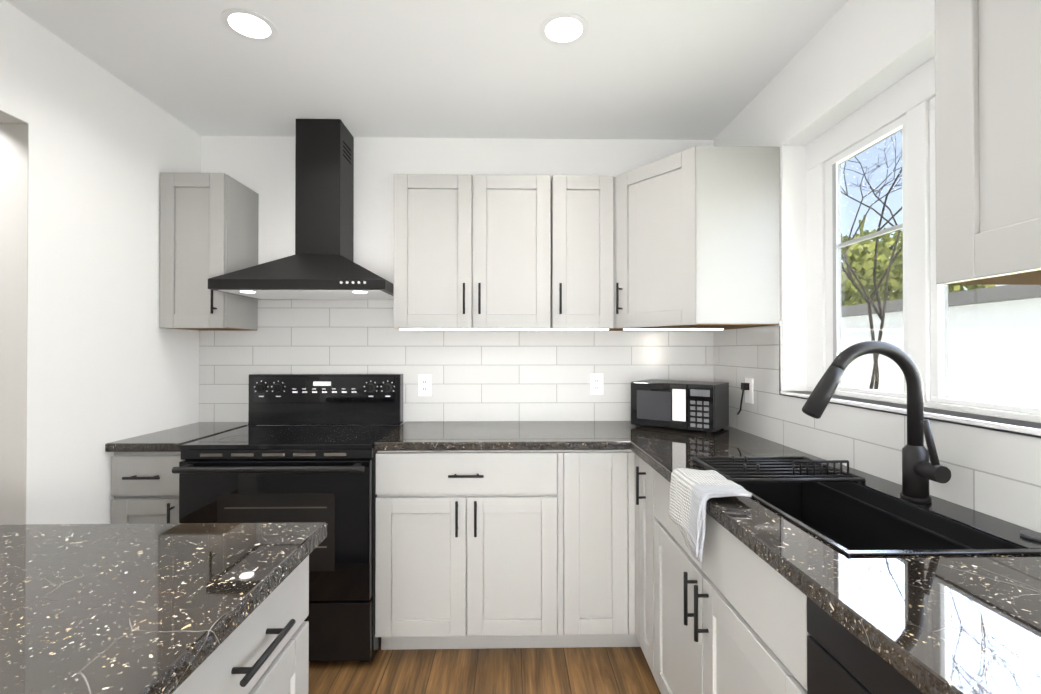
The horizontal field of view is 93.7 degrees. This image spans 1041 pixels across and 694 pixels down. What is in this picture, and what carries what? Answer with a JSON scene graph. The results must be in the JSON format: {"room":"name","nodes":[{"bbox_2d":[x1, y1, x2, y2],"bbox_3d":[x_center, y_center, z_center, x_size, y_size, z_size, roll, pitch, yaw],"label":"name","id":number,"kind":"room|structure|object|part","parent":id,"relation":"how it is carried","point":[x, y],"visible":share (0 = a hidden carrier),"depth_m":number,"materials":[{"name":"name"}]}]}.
{"room":"kitchen","nodes":[
{"label":"kitchen","id":0,"kind":"room"},
{"bbox_2d":[0,0,200,523],"bbox_3d":[-1.715,0.077,-0.056,0.120,2.446,5.310,0,0,-1],"label":"wall","id":1,"kind":"structure","parent":0,"point":[109,360],"depth_m":1.91,"materials":[{"name":"white paint"}]},
{"bbox_2d":[0,110,28,524],"bbox_3d":[-1.740,0.268,1.203,0.122,2.080,0.929,0,0,-1],"label":"door frame","id":2,"kind":"structure","parent":1,"relation":"attached to","point":[14,144],"depth_m":1.67,"materials":[{"name":"grey paint"}]},
{"bbox_2d":[5,0,848,139],"bbox_3d":[-0.709,-1.176,-0.028,3.992,0.060,5.610,0,0,-1],"label":"ceiling","id":3,"kind":"structure","parent":0,"point":[670,69],"depth_m":1.94,"materials":[{"name":"white paint"}]},
{"bbox_2d":[221,8,277,41],"bbox_3d":[-0.955,-1.133,1.721,0.176,0.003,0.176,0,0,-1],"label":"recessed light","id":4,"kind":"object","parent":3,"relation":"in","point":[249,24],"visible":1,"depth_m":1.71,"materials":[{"name":"white plastic"}]},
{"bbox_2d":[539,12,588,45],"bbox_3d":[0.155,-1.133,1.743,0.176,0.003,0.176,0,0,-1],"label":"recessed light","id":5,"kind":"object","parent":3,"relation":"in","point":[563,29],"visible":1,"depth_m":1.74,"materials":[{"name":"white plastic"}]},
{"bbox_2d":[201,136,713,425],"bbox_3d":[-0.763,0.095,2.678,3.992,2.446,0.120,0,0,-1],"label":"wall","id":6,"kind":"structure","parent":0,"point":[263,167],"depth_m":2.62,"materials":[{"name":"white paint"}]},
{"bbox_2d":[159,172,258,330],"bbox_3d":[-1.549,-0.457,2.448,0.302,0.727,0.312,0,0,-1],"label":"upper cabinet","id":7,"kind":"object","parent":6,"relation":"attached to","point":[209,221],"depth_m":2.30,"materials":[{"name":"grey paint"}]},
{"bbox_2d":[208,119,392,299],"bbox_3d":[-1.001,-0.689,2.394,0.784,0.878,0.446,0,0,-1],"label":"range hood","id":8,"kind":"object","parent":6,"relation":"attached to","point":[320,264],"visible":0.98,"depth_m":2.41,"materials":[{"name":"black metal"}]},
{"bbox_2d":[199,299,713,423],"bbox_3d":[-0.327,0.077,2.623,2.762,0.680,0.008,0,0,-1],"label":"wall tile","id":9,"kind":"structure","parent":6,"relation":"attached to","point":[510,375],"depth_m":2.62,"materials":[{"name":"white tile"}]},
{"bbox_2d":[418,375,431,395],"bbox_3d":[-0.511,0.205,2.610,0.072,0.116,0.010,0,0,-1],"label":"outlet","id":10,"kind":"object","parent":9,"relation":"attached to","point":[424,385],"visible":1,"depth_m":2.61,"materials":[{"name":"white plastic"}]},
{"bbox_2d":[590,373,602,394],"bbox_3d":[0.411,0.201,2.628,0.072,0.116,0.010,0,0,-1],"label":"electrical outlet","id":11,"kind":"object","parent":9,"relation":"attached to","point":[596,383],"visible":1,"depth_m":2.63,"materials":[{"name":"white plastic"}]},
{"bbox_2d":[393,174,534,330],"bbox_3d":[-0.195,-0.457,2.475,0.825,0.727,0.312,0,0,-1],"label":"upper cabinet","id":12,"kind":"object","parent":6,"relation":"attached to","point":[464,245],"depth_m":2.32,"materials":[{"name":"grey paint"}]},
{"bbox_2d":[535,175,634,330],"bbox_3d":[0.292,-0.457,2.457,0.435,0.727,0.366,0,0,-1],"label":"upper cabinet","id":13,"kind":"object","parent":6,"relation":"attached to","point":[566,207],"depth_m":2.33,"materials":[{"name":"grey paint"}]},
{"bbox_2d":[599,146,779,330],"bbox_3d":[0.718,-0.458,2.321,0.678,0.727,0.656,0,0,-1],"label":"upper cabinet","id":14,"kind":"object","parent":6,"relation":"attached to","point":[687,240],"depth_m":2.01,"materials":[{"name":"grey paint"}]},
{"bbox_2d":[308,644,660,693],"bbox_3d":[-0.709,1.330,-0.044,3.992,0.060,5.610,0,0,-1],"label":"floor","id":15,"kind":"structure","parent":0,"point":[598,670],"depth_m":1.97,"materials":[{"name":"brown wood"}]},
{"bbox_2d":[111,425,256,523],"bbox_3d":[-1.548,0.873,2.304,0.302,0.885,0.583,0,0,-1],"label":"base cabinet","id":16,"kind":"object","parent":15,"relation":"on","point":[144,486],"depth_m":2.01,"materials":[{"name":"grey paint"}]},
{"bbox_2d":[105,422,252,452],"bbox_3d":[-1.548,0.413,2.291,0.306,0.035,0.601,0,0,-1],"label":"countertop","id":17,"kind":"structure","parent":16,"relation":"on","point":[169,440],"depth_m":2.10,"materials":[{"name":"black stone"}]},
{"bbox_2d":[374,421,1040,693],"bbox_3d":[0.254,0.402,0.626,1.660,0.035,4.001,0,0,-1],"label":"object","id":18,"kind":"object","parent":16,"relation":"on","point":[489,534],"depth_m":1.99,"materials":[{"name":"white wood"}]},
{"bbox_2d":[631,379,728,433],"bbox_3d":[0.781,0.283,2.402,0.400,0.223,0.261,0,0,37],"label":"microwave","id":19,"kind":"object","parent":18,"relation":"on","point":[692,405],"visible":0.98,"depth_m":2.29,"materials":[{"name":"grey metal"}]},
{"bbox_2d":[668,468,751,561],"bbox_3d":[0.503,0.449,1.321,0.143,0.192,0.272,0,0,-1],"label":"towel","id":20,"kind":"object","parent":18,"relation":"on","point":[692,492],"visible":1,"depth_m":1.28,"materials":[{"name":"white fabric"}]},
{"bbox_2d":[693,457,1040,556],"bbox_3d":[0.830,0.498,1.282,0.468,0.229,0.756,0,0,-1],"label":"sink","id":21,"kind":"object","parent":18,"relation":"in","point":[856,512],"depth_m":1.34,"materials":[{"name":"black metal"}]},
{"bbox_2d":[802,341,950,500],"bbox_3d":[0.866,0.183,1.201,0.315,0.399,0.109,0,0,-1],"label":"faucet","id":22,"kind":"object","parent":18,"relation":"on","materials":[{"name":"black metal"}]},
{"bbox_2d":[168,534,326,693],"bbox_3d":[-0.921,0.857,-0.178,1.062,0.885,2.444,0,0,-1],"label":"kitchen island","id":23,"kind":"object","parent":15,"relation":"on","point":[267,651],"depth_m":0.85,"materials":[{"name":"grey paint"}]},
{"bbox_2d":[0,522,326,693],"bbox_3d":[-0.942,0.397,-0.177,1.080,0.035,2.502,0,0,-1],"label":"island countertop","id":24,"kind":"structure","parent":23,"relation":"on","point":[85,608],"depth_m":0.76,"materials":[{"name":"black stone"}]},
{"bbox_2d":[172,374,402,661],"bbox_3d":[-1.000,0.727,2.244,0.778,1.176,0.660,0,0,-1],"label":"range","id":25,"kind":"object","parent":15,"relation":"on","point":[319,465],"visible":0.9,"depth_m":1.98,"materials":[{"name":"black metal"}]},
{"bbox_3d":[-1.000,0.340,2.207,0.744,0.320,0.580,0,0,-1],"label":"handle","id":26,"kind":"part","parent":25,"relation":"part of","materials":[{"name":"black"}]},
{"bbox_2d":[807,597,923,693],"bbox_3d":[0.771,0.865,0.556,0.529,0.877,0.603,0,0,-1],"label":"dishwasher","id":27,"kind":"object","parent":15,"relation":"on","point":[841,659],"visible":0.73,"depth_m":0.76,"materials":[{"name":"grey metal"}]},
{"bbox_2d":[714,0,1040,425],"bbox_3d":[1.196,0.077,0.001,0.180,2.446,5.310,0,0,-1],"label":"wall","id":28,"kind":"structure","parent":0,"point":[850,57],"depth_m":1.81,"materials":[{"name":"white paint"}]},
{"bbox_2d":[713,321,1040,532],"bbox_3d":[1.093,0.143,0.495,0.008,0.520,4.302,0,0,-1],"label":"wall tiles","id":29,"kind":"structure","parent":28,"relation":"attached to","point":[996,474],"depth_m":1.47,"materials":[{"name":"white tile"}]},
{"bbox_2d":[737,377,753,414],"bbox_3d":[1.035,0.230,2.251,0.039,0.176,0.089,0,0,-1],"label":"electrical outlet","id":30,"kind":"object","parent":29,"relation":"attached to","point":[747,386],"visible":1,"depth_m":2.23,"materials":[{"name":"white plastic"}]},
{"bbox_3d":[1.051,0.200,2.243,0.006,0.116,0.072,0,0,-1],"label":"plate","id":31,"kind":"part","parent":30,"relation":"part of","materials":[{"name":"white plastic"}]},
{"bbox_2d":[779,326,1040,437],"bbox_3d":[1.073,0.048,1.116,0.004,0.281,1.744,0,0,-1],"label":"trim","id":32,"kind":"structure","parent":28,"relation":"attached to","point":[888,411],"depth_m":1.42,"materials":[{"name":"grey"}]},
{"bbox_2d":[780,391,1040,435],"bbox_3d":[1.127,0.178,1.104,0.108,0.012,1.760,0,0,-1],"label":"window sill","id":33,"kind":"structure","parent":28,"relation":"attached to","point":[1032,429],"depth_m":1.25,"materials":[{"name":"white wood"}]},
{"bbox_2d":[806,56,1040,422],"bbox_3d":[1.205,-0.328,1.119,0.050,1.001,1.740,0,0,-1],"label":"window","id":34,"kind":"structure","parent":28,"relation":"in","point":[906,105],"depth_m":1.50,"materials":[{"name":"white"}]},
{"bbox_2d":[935,0,1040,284],"bbox_3d":[0.942,-0.554,0.357,0.312,0.859,1.125,0,0,-1],"label":"upper cabinet","id":35,"kind":"object","parent":28,"relation":"attached to","point":[988,52],"depth_m":0.82,"materials":[{"name":"grey paint"}]},
{"label":"outside","id":36,"kind":"structure","parent":0,"visible":0},
{"bbox_3d":[23.074,1.661,5.366,43.738,0.050,60.000,0,0,-1],"label":"ground","id":37,"kind":"structure","parent":36,"visible":0},
{"bbox_2d":[841,131,902,388],"bbox_3d":[3.886,-1.998,7.542,9.338,7.303,9.210,0,0,-1],"label":"bare tree","id":38,"kind":"object","parent":37,"relation":"on","point":[862,293],"depth_m":7.53,"materials":[{"name":"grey plant"}]},
{"bbox_2d":[841,215,993,305],"bbox_3d":[11.724,-1.239,16.668,5.280,5.938,8.412,0,0,-1],"label":"tree","id":39,"kind":"object","parent":37,"relation":"on","point":[868,266],"depth_m":14.63,"materials":[{"name":"green plant"}]},
{"bbox_2d":[841,285,1040,406],"bbox_3d":[9.405,0.364,2.106,5.200,2.500,28.000,0,0,-1],"label":"fence","id":40,"kind":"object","parent":37,"relation":"on","point":[1029,314],"depth_m":7.31,"materials":[{"name":"white paint"}]}
]}

